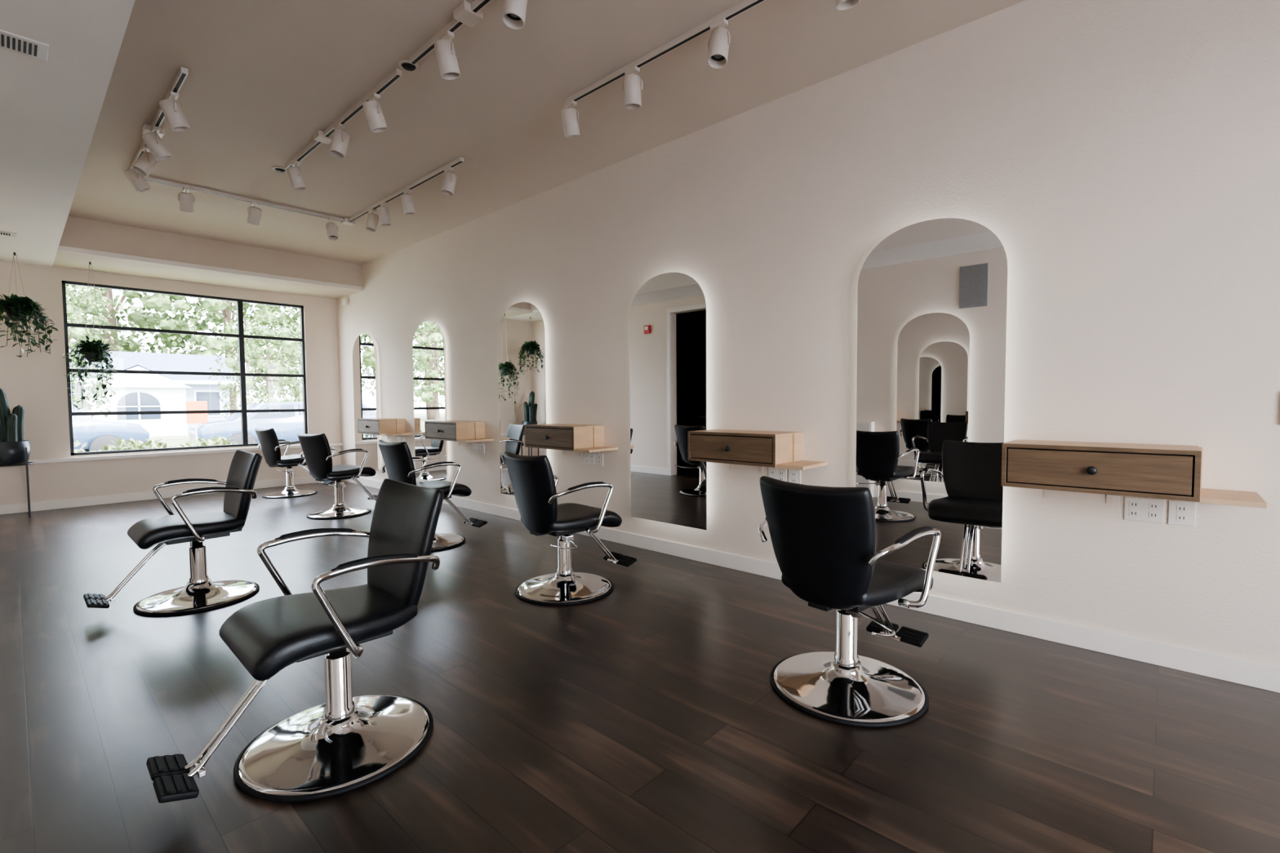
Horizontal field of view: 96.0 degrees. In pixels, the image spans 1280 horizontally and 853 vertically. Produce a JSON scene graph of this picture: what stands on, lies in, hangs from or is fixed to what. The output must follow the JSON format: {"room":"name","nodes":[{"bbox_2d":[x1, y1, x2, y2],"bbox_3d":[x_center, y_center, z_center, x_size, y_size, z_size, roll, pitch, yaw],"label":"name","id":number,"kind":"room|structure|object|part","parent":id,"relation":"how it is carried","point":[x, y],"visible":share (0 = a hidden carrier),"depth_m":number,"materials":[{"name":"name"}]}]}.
{"room":"salon","nodes":[
{"label":"salon","id":0,"kind":"room"},
{"bbox_2d":[0,0,134,266],"bbox_3d":[-2.727,-1.924,2.428,12.197,0.384,0.768,2,4,42],"label":"ceiling soffit","id":1,"kind":"structure","parent":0,"point":[50,110],"depth_m":3.19,"materials":[{"name":"white paint"}]},
{"bbox_2d":[0,231,16,236],"bbox_3d":[-6.130,-1.838,5.420,0.150,0.010,0.360,2,4,42],"label":"ceiling vent","id":2,"kind":"object","parent":1,"relation":"in","point":[2,233],"visible":1,"depth_m":5.50,"materials":[{"name":"white plastic"}]},
{"bbox_2d":[0,29,48,61],"bbox_3d":[-2.895,-1.730,2.536,0.180,0.010,0.405,2,4,42],"label":"ceiling vent","id":3,"kind":"object","parent":1,"relation":"in","point":[9,41],"visible":1,"depth_m":2.62,"materials":[{"name":"white plastic"}]},
{"bbox_2d":[0,260,341,505],"bbox_3d":[-6.205,-0.697,7.823,0.150,3.274,4.233,2,4,42],"label":"wall","id":4,"kind":"structure","parent":0,"point":[37,382],"depth_m":7.06,"materials":[{"name":"paint"}]},
{"bbox_2d":[0,475,319,515],"bbox_3d":[-6.138,0.886,7.833,0.016,0.110,3.917,2,4,42],"label":"baseboard","id":5,"kind":"structure","parent":4,"relation":"attached to","point":[136,496],"depth_m":7.26,"materials":[{"name":"paint"}]},
{"bbox_2d":[61,280,307,455],"bbox_3d":[-6.069,-0.750,7.947,0.070,2.111,2.626,2,4,42],"label":"frame","id":6,"kind":"object","parent":4,"relation":"attached to","point":[240,335],"visible":0.91,"depth_m":7.95,"materials":[{"name":"black metal"}]},
{"bbox_2d":[27,442,342,463],"bbox_3d":[-6.116,0.356,7.796,0.070,0.045,3.933,2,4,42],"label":"trim","id":7,"kind":"structure","parent":4,"relation":"attached to","point":[248,449],"depth_m":7.49,"materials":[{"name":"paint"}]},
{"bbox_2d":[52,216,362,299],"bbox_3d":[-5.522,-2.140,7.644,1.027,0.384,3.165,2,4,42],"label":"ceiling soffit","id":8,"kind":"structure","parent":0,"point":[78,233],"depth_m":7.17,"materials":[{"name":"white paint"}]},
{"bbox_2d":[67,0,1024,264],"bbox_3d":[-1.661,-2.252,3.583,12.497,0.150,4.233,2,4,42],"label":"ceiling","id":9,"kind":"structure","parent":0,"point":[264,77],"depth_m":3.77,"materials":[{"name":"paint"}]},
{"bbox_2d":[0,252,58,358],"bbox_3d":[-6.747,-1.317,6.254,0.603,1.116,0.549,-1,3,-10],"label":"hanging plant","id":10,"kind":"object","parent":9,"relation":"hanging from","point":[20,308],"visible":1,"depth_m":6.21,"materials":[{"name":"green plant"}]},
{"bbox_3d":[-6.716,-1.563,6.203,0.138,0.620,0.156,2,4,42],"label":"hanger cord","id":11,"kind":"part","parent":10,"relation":"part of","materials":[{"name":"fabric"}]},
{"bbox_3d":[-6.730,-1.204,6.233,0.180,0.120,0.180,2,4,42],"label":"pot","id":12,"kind":"part","parent":10,"relation":"part of","materials":[{"name":"plastic"}]},
{"bbox_2d":[62,262,117,409],"bbox_3d":[-6.341,-1.042,6.649,0.569,1.708,0.482,2,4,42],"label":"hanging plant","id":13,"kind":"object","parent":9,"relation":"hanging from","point":[94,352],"visible":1,"depth_m":6.61,"materials":[{"name":"green plant"}]},
{"bbox_3d":[-6.317,-1.376,6.648,0.138,1.040,0.156,2,4,42],"label":"hanger cord","id":14,"kind":"part","parent":13,"relation":"part of","materials":[{"name":"fabric"}]},
{"bbox_3d":[-6.329,-0.807,6.687,0.180,0.120,0.180,2,4,42],"label":"pot","id":15,"kind":"part","parent":13,"relation":"part of","materials":[{"name":"plastic"}]},
{"bbox_2d":[271,166,287,172],"bbox_3d":[-3.116,-2.220,4.989,0.116,0.020,0.116,2,4,42],"label":"recessed light","id":16,"kind":"object","parent":9,"relation":"in","point":[279,169],"visible":0.94,"depth_m":4.97,"materials":[{"name":"white metal"}]},
{"bbox_2d":[124,66,464,240],"bbox_3d":[-3.005,-2.099,4.935,2.478,0.257,1.989,2,4,42],"label":"track light","id":17,"kind":"object","parent":9,"relation":"attached to","point":[144,162],"visible":1,"depth_m":4.93,"materials":[{"name":"white metal"}]},
{"bbox_2d":[284,68,402,190],"bbox_3d":[-2.237,-2.073,4.222,2.100,0.256,0.151,2,4,42],"label":"track light","id":18,"kind":"object","parent":9,"relation":"attached to","point":[340,140],"visible":1,"depth_m":4.11,"materials":[{"name":"white metal"}]},
{"bbox_2d":[398,59,418,71],"bbox_3d":[-1.392,-2.163,3.468,0.116,0.020,0.116,2,4,42],"label":"recessed light","id":19,"kind":"object","parent":9,"relation":"in","point":[404,64],"visible":0.9,"depth_m":3.46,"materials":[{"name":"white metal"}]},
{"bbox_2d":[408,0,528,79],"bbox_3d":[-0.591,-2.018,2.718,2.040,0.254,0.138,2,4,42],"label":"track light","id":20,"kind":"object","parent":9,"relation":"attached to","point":[513,16],"visible":1,"depth_m":3.06,"materials":[{"name":"white metal"}]},
{"bbox_3d":[-0.593,-2.123,2.712,2.040,0.044,0.110,2,4,42],"label":"rail","id":21,"kind":"part","parent":20,"relation":"part of","materials":[{"name":"white metal"}]},
{"bbox_2d":[560,0,860,137],"bbox_3d":[0.250,-2.046,3.208,2.061,0.255,0.145,2,4,42],"label":"track light","id":22,"kind":"object","parent":9,"relation":"attached to","point":[719,40],"visible":1,"depth_m":3.30,"materials":[{"name":"white metal"}]},
{"bbox_3d":[0.255,-2.156,3.195,2.040,0.033,0.036,2,4,42],"label":"rail","id":23,"kind":"part","parent":22,"relation":"part of","materials":[{"name":"white metal"}]},
{"bbox_2d":[0,480,1279,852],"bbox_3d":[-1.636,1.144,3.737,12.497,0.100,4.233,2,4,42],"label":"floor","id":24,"kind":"structure","parent":0,"point":[646,715],"depth_m":2.24,"materials":[{"name":"brown wood"}]},
{"bbox_2d":[0,388,34,517],"bbox_3d":[-6.955,0.283,6.368,0.344,1.460,0.344,1,3,22],"label":"potted cactus","id":25,"kind":"object","parent":24,"relation":"on","point":[15,451],"visible":1,"depth_m":6.31,"materials":[{"name":"plant"}]},
{"bbox_2d":[0,440,30,464],"bbox_3d":[-6.955,0.288,6.368,0.304,0.250,0.304,2,4,42],"label":"pot","id":26,"kind":"object","parent":25,"relation":"on","point":[11,451],"depth_m":6.30,"materials":[{"name":"ceramic"}]},
{"bbox_2d":[83,449,262,615],"bbox_3d":[-2.899,0.644,3.628,0.644,0.926,0.884,2,4,42],"label":"salon chair","id":27,"kind":"object","parent":24,"relation":"on","point":[200,593],"visible":1,"depth_m":3.63,"materials":[{"name":"black leather"}]},
{"bbox_3d":[-2.871,0.644,3.659,0.505,0.136,0.541,2,4,42],"label":"seat","id":28,"kind":"part","parent":27,"relation":"part of","materials":[{"name":"black leather"}]},
{"bbox_3d":[-3.003,0.519,3.907,0.102,0.335,0.447,2,4,42],"label":"armrest","id":29,"kind":"part","parent":27,"relation":"part of","materials":[{"name":"silver metal"}]},
{"bbox_3d":[-2.819,0.693,3.718,0.260,0.030,0.405,2,4,42],"label":"seat plate","id":30,"kind":"part","parent":27,"relation":"part of","materials":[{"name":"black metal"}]},
{"bbox_3d":[-2.608,0.532,3.546,0.102,0.335,0.447,2,4,42],"label":"armrest","id":31,"kind":"part","parent":27,"relation":"part of","materials":[{"name":"silver metal"}]},
{"bbox_3d":[-2.665,0.425,3.877,0.492,0.514,0.185,2,4,42],"label":"backrest","id":32,"kind":"part","parent":27,"relation":"part of","materials":[{"name":"black leather"}]},
{"bbox_2d":[254,427,333,498],"bbox_3d":[-4.727,0.463,7.913,0.644,0.926,0.884,1,3,34],"label":"salon chair","id":33,"kind":"object","parent":24,"relation":"on","point":[268,441],"visible":0.82,"depth_m":7.64,"materials":[{"name":"black leather"}]},
{"bbox_3d":[-4.926,0.272,7.615,0.492,0.514,0.185,1,3,34],"label":"backrest","id":34,"kind":"part","parent":33,"relation":"part of","materials":[{"name":"black leather"}]},
{"bbox_3d":[-5.028,0.351,7.943,0.102,0.335,0.447,1,3,34],"label":"armrest","id":35,"kind":"part","parent":33,"relation":"part of","materials":[{"name":"silver metal"}]},
{"bbox_3d":[-4.750,0.466,7.878,0.505,0.136,0.541,1,3,34],"label":"seat","id":36,"kind":"part","parent":33,"relation":"part of","materials":[{"name":"black leather"}]},
{"bbox_3d":[-4.793,0.521,7.817,0.260,0.030,0.405,1,3,34],"label":"seat plate","id":37,"kind":"part","parent":33,"relation":"part of","materials":[{"name":"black metal"}]},
{"bbox_3d":[-4.586,0.361,7.640,0.102,0.335,0.447,1,3,34],"label":"armrest","id":38,"kind":"part","parent":33,"relation":"part of","materials":[{"name":"silver metal"}]},
{"bbox_2d":[146,478,444,803],"bbox_3d":[-1.166,0.704,2.038,0.644,0.926,0.884,2,4,43],"label":"salon chair","id":39,"kind":"object","parent":24,"relation":"on","point":[345,743],"visible":1,"depth_m":2.02,"materials":[{"name":"black leather"}]},
{"bbox_3d":[-1.265,0.578,2.318,0.102,0.335,0.447,2,4,43],"label":"armrest","id":40,"kind":"part","parent":39,"relation":"part of","materials":[{"name":"silver metal"}]},
{"bbox_3d":[-1.137,0.703,2.068,0.505,0.136,0.541,2,4,43],"label":"seat","id":41,"kind":"part","parent":39,"relation":"part of","materials":[{"name":"black leather"}]},
{"bbox_3d":[-1.083,0.752,2.126,0.260,0.030,0.405,2,4,43],"label":"seat plate","id":42,"kind":"part","parent":39,"relation":"part of","materials":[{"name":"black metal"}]},
{"bbox_3d":[-0.875,0.592,1.950,0.102,0.335,0.447,2,4,43],"label":"armrest","id":43,"kind":"part","parent":39,"relation":"part of","materials":[{"name":"silver metal"}]},
{"bbox_3d":[-0.927,0.484,2.282,0.492,0.514,0.185,2,4,43],"label":"backrest","id":44,"kind":"part","parent":39,"relation":"part of","materials":[{"name":"black leather"}]},
{"bbox_2d":[297,432,377,519],"bbox_3d":[-3.339,0.516,6.535,0.644,0.926,0.884,1,3,30],"label":"salon chair","id":45,"kind":"object","parent":24,"relation":"on","point":[316,449],"visible":0.94,"depth_m":6.27,"materials":[{"name":"black leather"}]},
{"bbox_3d":[-3.518,0.325,6.225,0.492,0.514,0.185,1,3,30],"label":"backrest","id":46,"kind":"part","parent":45,"relation":"part of","materials":[{"name":"black leather"}]},
{"bbox_3d":[-3.642,0.404,6.545,0.102,0.335,0.447,1,3,30],"label":"armrest","id":47,"kind":"part","parent":45,"relation":"part of","materials":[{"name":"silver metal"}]},
{"bbox_3d":[-3.399,0.574,6.435,0.260,0.030,0.405,1,3,30],"label":"seat plate","id":48,"kind":"part","parent":45,"relation":"part of","materials":[{"name":"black metal"}]},
{"bbox_3d":[-3.268,0.631,6.279,0.115,0.064,0.345,-1,3,-6],"label":"pump lever","id":49,"kind":"part","parent":45,"relation":"part of","materials":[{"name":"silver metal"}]},
{"bbox_3d":[-3.360,0.518,6.499,0.505,0.136,0.541,1,3,30],"label":"seat","id":50,"kind":"part","parent":45,"relation":"part of","materials":[{"name":"black leather"}]},
{"bbox_3d":[-3.180,0.413,6.274,0.102,0.335,0.447,1,3,30],"label":"armrest","id":51,"kind":"part","parent":45,"relation":"part of","materials":[{"name":"silver metal"}]},
{"bbox_2d":[377,440,487,551],"bbox_3d":[-1.826,0.568,5.142,0.644,0.926,0.884,2,4,42],"label":"salon chair","id":52,"kind":"object","parent":24,"relation":"on","point":[397,459],"visible":0.65,"depth_m":4.92,"materials":[{"name":"black leather"}]},
{"bbox_3d":[-2.063,0.375,4.875,0.492,0.514,0.185,2,4,42],"label":"backrest","id":53,"kind":"part","parent":52,"relation":"part of","materials":[{"name":"black leather"}]},
{"bbox_3d":[-2.119,0.453,5.214,0.102,0.335,0.447,2,4,42],"label":"armrest","id":54,"kind":"part","parent":52,"relation":"part of","materials":[{"name":"silver metal"}]},
{"bbox_3d":[-1.723,0.467,4.853,0.102,0.335,0.447,2,4,42],"label":"armrest","id":55,"kind":"part","parent":52,"relation":"part of","materials":[{"name":"silver metal"}]},
{"bbox_3d":[-1.854,0.571,5.111,0.505,0.136,0.541,2,4,42],"label":"seat","id":56,"kind":"part","parent":52,"relation":"part of","materials":[{"name":"black leather"}]},
{"bbox_2d":[503,450,636,605],"bbox_3d":[-0.440,0.615,3.876,0.884,0.926,0.644,-3,4,-42],"label":"salon chair","id":57,"kind":"object","parent":24,"relation":"on","point":[532,477],"visible":1,"depth_m":3.65,"materials":[{"name":"black leather"}]},
{"bbox_3d":[-0.699,0.422,3.630,0.185,0.514,0.492,-3,4,-42],"label":"backrest","id":58,"kind":"part","parent":57,"relation":"part of","materials":[{"name":"black leather"}]},
{"bbox_3d":[-0.726,0.499,3.973,0.447,0.335,0.102,-3,4,-43],"label":"armrest","id":59,"kind":"part","parent":57,"relation":"part of","materials":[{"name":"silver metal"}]},
{"bbox_3d":[-0.527,0.673,3.798,0.405,0.030,0.260,-3,4,-42],"label":"seat plate","id":60,"kind":"part","parent":57,"relation":"part of","materials":[{"name":"black metal"}]},
{"bbox_3d":[-0.449,0.732,3.610,0.115,0.064,0.345,0,3,11],"label":"pump lever","id":61,"kind":"part","parent":57,"relation":"part of","materials":[{"name":"silver metal"}]},
{"bbox_3d":[-0.471,0.618,3.847,0.541,0.136,0.505,-3,4,-42],"label":"seat","id":62,"kind":"part","parent":57,"relation":"part of","materials":[{"name":"black leather"}]},
{"bbox_3d":[-0.363,0.515,3.578,0.447,0.335,0.102,-3,4,-43],"label":"armrest","id":63,"kind":"part","parent":57,"relation":"part of","materials":[{"name":"silver metal"}]},
{"bbox_2d":[758,475,940,727],"bbox_3d":[0.959,0.665,2.544,0.884,0.926,0.644,-3,3,-41],"label":"salon chair","id":64,"kind":"object","parent":24,"relation":"on","point":[824,539],"visible":1,"depth_m":2.32,"materials":[{"name":"black leather"}]},
{"bbox_3d":[0.675,0.549,2.646,0.447,0.335,0.102,-3,3,-41],"label":"armrest","id":65,"kind":"part","parent":64,"relation":"part of","materials":[{"name":"silver metal"}]},
{"bbox_3d":[0.695,0.472,2.303,0.185,0.514,0.492,-3,3,-41],"label":"backrest","id":66,"kind":"part","parent":64,"relation":"part of","materials":[{"name":"black leather"}]},
{"bbox_3d":[0.870,0.723,2.467,0.405,0.030,0.260,-3,3,-41],"label":"seat plate","id":67,"kind":"part","parent":64,"relation":"part of","materials":[{"name":"black metal"}]},
{"bbox_3d":[0.927,0.668,2.516,0.541,0.136,0.505,-3,3,-41],"label":"seat","id":68,"kind":"part","parent":64,"relation":"part of","materials":[{"name":"black leather"}]},
{"bbox_3d":[0.945,0.782,2.278,0.115,0.064,0.345,0,3,12],"label":"pump lever","id":69,"kind":"part","parent":64,"relation":"part of","materials":[{"name":"silver metal"}]},
{"bbox_3d":[1.030,0.565,2.245,0.447,0.335,0.102,-3,3,-41],"label":"armrest","id":70,"kind":"part","parent":64,"relation":"part of","materials":[{"name":"silver metal"}]},
{"bbox_2d":[336,0,1279,666],"bbox_3d":[-0.271,-0.620,5.165,12.197,3.274,0.150,2,4,42],"label":"wall","id":71,"kind":"structure","parent":0,"point":[1122,157],"depth_m":3.02,"materials":[{"name":"paint"}]},
{"bbox_2d":[57,245,363,290],"bbox_3d":[-5.137,-1.963,7.300,0.014,0.055,3.165,2,4,42],"label":"trim","id":72,"kind":"structure","parent":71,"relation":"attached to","point":[62,248],"depth_m":7.03,"materials":[{"name":"paint"}]},
{"bbox_2d":[342,298,348,306],"bbox_3d":[-4.529,-1.910,8.853,0.120,0.100,0.060,2,4,42],"label":"wall sensor","id":73,"kind":"object","parent":71,"relation":"attached to","point":[344,301],"visible":1,"depth_m":8.82,"materials":[{"name":"white plastic"}]},
{"bbox_2d":[352,333,379,471],"bbox_3d":[-4.006,-0.361,8.450,0.780,1.975,0.066,2,4,42],"label":"wall mirror","id":74,"kind":"object","parent":71,"relation":"attached to","point":[364,350],"visible":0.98,"depth_m":8.39,"materials":[{"name":"clear glass"}]},
{"bbox_3d":[-4.004,-0.361,8.453,0.610,1.805,0.060,2,4,42],"label":"backing frame","id":75,"kind":"part","parent":74,"relation":"part of","materials":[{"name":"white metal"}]},
{"bbox_2d":[357,417,411,439],"bbox_3d":[-3.465,0.042,7.766,0.875,0.297,0.375,2,4,42],"label":"station","id":76,"kind":"object","parent":71,"relation":"attached to","point":[386,427],"visible":1,"depth_m":7.63,"materials":[{"name":"brown wood"}]},
{"bbox_3d":[-3.630,0.000,7.721,0.690,0.207,0.032,2,4,42],"label":"drawer","id":77,"kind":"part","parent":76,"relation":"part of","materials":[{"name":"brown wood"}]},
{"bbox_2d":[379,418,411,435],"bbox_3d":[-3.199,0.010,7.545,0.185,0.205,0.340,2,4,42],"label":"shelf","id":78,"kind":"object","parent":76,"relation":"attached to","point":[388,427],"depth_m":7.59,"materials":[{"name":"brown wood"}]},
{"bbox_2d":[396,436,405,442],"bbox_3d":[-3.232,0.180,7.809,0.245,0.071,0.010,2,4,42],"label":"wall outlet","id":79,"kind":"object","parent":71,"relation":"attached to","point":[399,439],"visible":0.71,"depth_m":7.82,"materials":[{"name":"white plastic"}]},
{"bbox_2d":[412,320,448,481],"bbox_3d":[-2.595,-0.313,7.161,0.780,1.975,0.066,2,4,42],"label":"wall mirror","id":80,"kind":"object","parent":71,"relation":"attached to","point":[428,343],"visible":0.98,"depth_m":7.12,"materials":[{"name":"clear glass"}]},
{"bbox_3d":[-2.593,-0.313,7.163,0.610,1.805,0.060,2,4,42],"label":"backing frame","id":81,"kind":"part","parent":80,"relation":"part of","materials":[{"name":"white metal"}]},
{"bbox_2d":[424,420,493,446],"bbox_3d":[-2.054,0.090,6.477,0.875,0.297,0.375,2,4,42],"label":"station","id":82,"kind":"object","parent":71,"relation":"attached to","point":[460,431],"visible":1,"depth_m":6.35,"materials":[{"name":"brown wood"}]},
{"bbox_3d":[-2.219,0.049,6.432,0.690,0.207,0.032,2,4,42],"label":"drawer","id":83,"kind":"part","parent":82,"relation":"part of","materials":[{"name":"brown wood"}]},
{"bbox_2d":[457,422,493,442],"bbox_3d":[-1.788,0.058,6.256,0.185,0.205,0.340,2,4,42],"label":"shelf","id":84,"kind":"object","parent":82,"relation":"attached to","point":[467,432],"depth_m":6.30,"materials":[{"name":"brown wood"}]},
{"bbox_2d":[472,443,484,453],"bbox_3d":[-1.822,0.248,6.521,0.239,0.109,0.010,2,4,42],"label":"wall outlet","id":85,"kind":"object","parent":71,"relation":"attached to","point":[475,446],"visible":1,"depth_m":6.52,"materials":[{"name":"white plastic"}]},
{"bbox_2d":[497,302,546,495],"bbox_3d":[-1.184,-0.265,5.872,0.780,1.975,0.066,2,4,42],"label":"wall mirror","id":86,"kind":"object","parent":71,"relation":"attached to","point":[521,332],"visible":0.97,"depth_m":5.85,"materials":[{"name":"clear glass"}]},
{"bbox_2d":[524,423,617,456],"bbox_3d":[-0.643,0.138,5.188,0.875,0.297,0.375,2,4,42],"label":"station","id":87,"kind":"object","parent":71,"relation":"attached to","point":[581,438],"visible":1,"depth_m":5.06,"materials":[{"name":"brown wood"}]},
{"bbox_3d":[-0.808,0.097,5.143,0.690,0.207,0.032,2,4,42],"label":"drawer","id":88,"kind":"part","parent":87,"relation":"part of","materials":[{"name":"brown wood"}]},
{"bbox_2d":[574,426,617,453],"bbox_3d":[-0.377,0.106,4.967,0.185,0.205,0.340,2,4,42],"label":"shelf","id":89,"kind":"object","parent":87,"relation":"attached to","point":[588,439],"depth_m":5.01,"materials":[{"name":"brown wood"}]},
{"bbox_2d":[584,452,603,466],"bbox_3d":[-0.417,0.296,5.238,0.240,0.109,0.010,2,4,42],"label":"wall outlet","id":90,"kind":"object","parent":71,"relation":"attached to","point":[589,458],"visible":0.99,"depth_m":5.24,"materials":[{"name":"white plastic"}]},
{"bbox_2d":[629,271,706,529],"bbox_3d":[0.227,-0.217,4.583,0.780,1.975,0.066,2,4,42],"label":"wall mirror","id":91,"kind":"object","parent":71,"relation":"attached to","point":[668,313],"visible":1,"depth_m":4.54,"materials":[{"name":"clear glass"}]},
{"bbox_2d":[687,429,826,472],"bbox_3d":[0.768,0.186,3.899,0.875,0.297,0.375,2,4,42],"label":"station","id":92,"kind":"object","parent":71,"relation":"attached to","point":[774,449],"visible":1,"depth_m":3.78,"materials":[{"name":"brown wood"}]},
{"bbox_3d":[0.583,0.146,3.833,0.038,0.038,0.030,2,4,42],"label":"knob","id":93,"kind":"part","parent":92,"relation":"part of","materials":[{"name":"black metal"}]},
{"bbox_3d":[0.603,0.145,3.854,0.690,0.207,0.032,2,4,42],"label":"drawer","id":94,"kind":"part","parent":92,"relation":"part of","materials":[{"name":"brown wood"}]},
{"bbox_2d":[775,432,826,470],"bbox_3d":[1.035,0.155,3.678,0.185,0.205,0.340,2,4,42],"label":"shelf","id":95,"kind":"object","parent":92,"relation":"attached to","point":[788,446],"depth_m":3.70,"materials":[{"name":"brown wood"}]},
{"bbox_2d":[768,467,800,484],"bbox_3d":[0.991,0.335,3.951,0.241,0.093,0.010,2,4,42],"label":"wall outlet","id":96,"kind":"object","parent":71,"relation":"attached to","point":[794,475],"visible":0.77,"depth_m":3.94,"materials":[{"name":"white plastic"}]},
{"bbox_2d":[342,476,1279,693],"bbox_3d":[-0.316,0.964,5.176,12.197,0.110,0.016,2,4,42],"label":"baseboard","id":97,"kind":"structure","parent":71,"relation":"attached to","point":[1218,666],"depth_m":3.00,"materials":[{"name":"paint"}]},
{"bbox_2d":[855,217,1008,582],"bbox_3d":[1.639,-0.169,3.294,0.780,1.975,0.066,2,4,42],"label":"wall mirror","id":98,"kind":"object","parent":71,"relation":"attached to","point":[932,304],"visible":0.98,"depth_m":3.23,"materials":[{"name":"clear glass"}]},
{"bbox_2d":[1001,439,1266,508],"bbox_3d":[2.179,0.235,2.610,0.875,0.297,0.375,2,4,42],"label":"station","id":99,"kind":"object","parent":71,"relation":"attached to","point":[1174,473],"visible":1,"depth_m":2.52,"materials":[{"name":"brown wood"}]},
{"bbox_3d":[1.994,0.194,2.543,0.038,0.038,0.030,2,4,42],"label":"knob","id":100,"kind":"part","parent":99,"relation":"part of","materials":[{"name":"black metal"}]},
{"bbox_3d":[2.014,0.193,2.565,0.690,0.207,0.032,2,4,42],"label":"drawer","id":101,"kind":"part","parent":99,"relation":"part of","materials":[{"name":"brown wood"}]},
{"bbox_2d":[1199,447,1266,508],"bbox_3d":[2.446,0.203,2.389,0.185,0.205,0.340,2,4,42],"label":"shelf","id":102,"kind":"object","parent":99,"relation":"attached to","point":[1215,496],"depth_m":2.32,"materials":[{"name":"brown wood"}]},
{"bbox_2d":[1124,497,1195,526],"bbox_3d":[2.400,0.391,2.665,0.245,0.110,0.010,2,4,42],"label":"wall outlet","id":103,"kind":"object","parent":71,"relation":"attached to","point":[1142,509],"visible":1,"depth_m":2.66,"materials":[{"name":"white plastic"}]},
{"label":"outside","id":104,"kind":"structure","parent":0,"visible":0},
{"bbox_2d":[74,434,195,452],"bbox_3d":[-34.890,0.749,21.121,60.053,0.100,104.000,2,4,42],"label":"ground","id":105,"kind":"structure","parent":104,"point":[183,439],"depth_m":22.00,"materials":[{"name":"grey concrete"}]},
{"bbox_2d":[65,284,90,348],"bbox_3d":[-33.561,-6.600,28.298,9.686,13.935,9.728,1,3,35],"label":"tree","id":106,"kind":"object","parent":105,"relation":"on","point":[78,309],"visible":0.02,"depth_m":30.48,"materials":[{"name":"green plant"}]},
{"bbox_2d":[73,438,98,452],"bbox_3d":[-8.443,0.635,8.028,1.970,1.109,2.010,2,4,42],"label":"shrub","id":107,"kind":"object","parent":105,"relation":"on","point":[76,443],"visible":0.02,"depth_m":8.27,"materials":[{"name":"green plant"}]},
{"bbox_2d":[65,284,120,417],"bbox_3d":[-17.769,-1.871,17.578,2.867,5.222,2.760,-2,3,-38],"label":"tree","id":108,"kind":"object","parent":105,"relation":"on","point":[78,332],"visible":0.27,"depth_m":17.88,"materials":[{"name":"green plant"}]},
{"bbox_2d":[90,437,178,451],"bbox_3d":[-7.898,0.670,9.018,1.704,1.030,1.778,2,4,42],"label":"shrub","id":109,"kind":"object","parent":105,"relation":"on","point":[136,444],"visible":0.1,"depth_m":8.98,"materials":[{"name":"green plant"}]},
{"bbox_2d":[65,284,210,354],"bbox_3d":[-31.791,-7.448,34.469,10.655,15.044,10.518,-3,3,-40],"label":"tree","id":110,"kind":"object","parent":105,"relation":"on","point":[135,319],"visible":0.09,"depth_m":34.50,"materials":[{"name":"green plant"}]},
{"bbox_2d":[68,349,239,436],"bbox_3d":[-25.389,-1.458,24.656,7.000,3.850,13.000,2,4,42],"label":"house","id":111,"kind":"structure","parent":105,"relation":"on","point":[135,392],"depth_m":25.25,"materials":[{"name":"white"}]},
{"bbox_2d":[185,400,208,445],"bbox_3d":[-9.034,0.208,11.773,0.040,1.450,0.350,2,4,42],"label":"sign","id":112,"kind":"object","parent":105,"relation":"on","point":[194,419],"visible":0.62,"depth_m":11.73,"materials":[{"name":"orange paint"}]},
{"bbox_2d":[180,435,239,447],"bbox_3d":[-7.508,0.629,10.154,1.611,0.933,1.676,2,4,42],"label":"shrub","id":113,"kind":"object","parent":105,"relation":"on","point":[218,442],"visible":0.11,"depth_m":10.09,"materials":[{"name":"green plant"}]},
{"bbox_2d":[130,292,300,415],"bbox_3d":[-26.112,-6.536,36.467,8.821,12.958,8.890,-1,3,-13],"label":"tree","id":114,"kind":"object","parent":105,"relation":"on","point":[162,303],"visible":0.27,"depth_m":34.46,"materials":[{"name":"green plant"}]},
{"bbox_2d":[208,318,302,417],"bbox_3d":[-14.016,-1.735,21.661,3.410,4.532,3.485,2,4,42],"label":"tree","id":115,"kind":"object","parent":105,"relation":"on","point":[268,366],"visible":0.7,"depth_m":21.29,"materials":[{"name":"green plant"}]},
{"bbox_2d":[231,302,302,395],"bbox_3d":[-24.381,-7.320,42.877,10.625,13.920,10.452,2,3,39],"label":"tree","id":116,"kind":"object","parent":105,"relation":"on","point":[287,317],"visible":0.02,"depth_m":40.80,"materials":[{"name":"green plant"}]},
{"bbox_2d":[285,325,302,401],"bbox_3d":[-13.415,-1.987,25.210,3.716,4.707,3.599,1,3,35],"label":"tree","id":117,"kind":"object","parent":105,"relation":"on","point":[294,390],"visible":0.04,"depth_m":24.08,"materials":[{"name":"green plant"}]},
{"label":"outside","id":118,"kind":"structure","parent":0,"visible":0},
{"bbox_3d":[-19.226,1.223,6.808,6.500,0.020,104.000,2,4,42],"label":"street","id":119,"kind":"object","parent":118,"visible":0},
{"bbox_2d":[71,408,150,452],"bbox_3d":[-14.326,0.168,13.393,1.880,1.420,4.300,2,4,42],"label":"parked car","id":120,"kind":"object","parent":119,"relation":"on","point":[86,428],"visible":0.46,"depth_m":13.73,"materials":[{"name":"paint"}]},
{"bbox_2d":[187,401,303,444],"bbox_3d":[-9.852,0.008,16.209,1.880,1.420,4.300,2,4,42],"label":"parked car","id":121,"kind":"object","parent":119,"relation":"on","point":[286,425],"visible":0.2,"depth_m":15.10,"materials":[{"name":"paint"}]}
]}

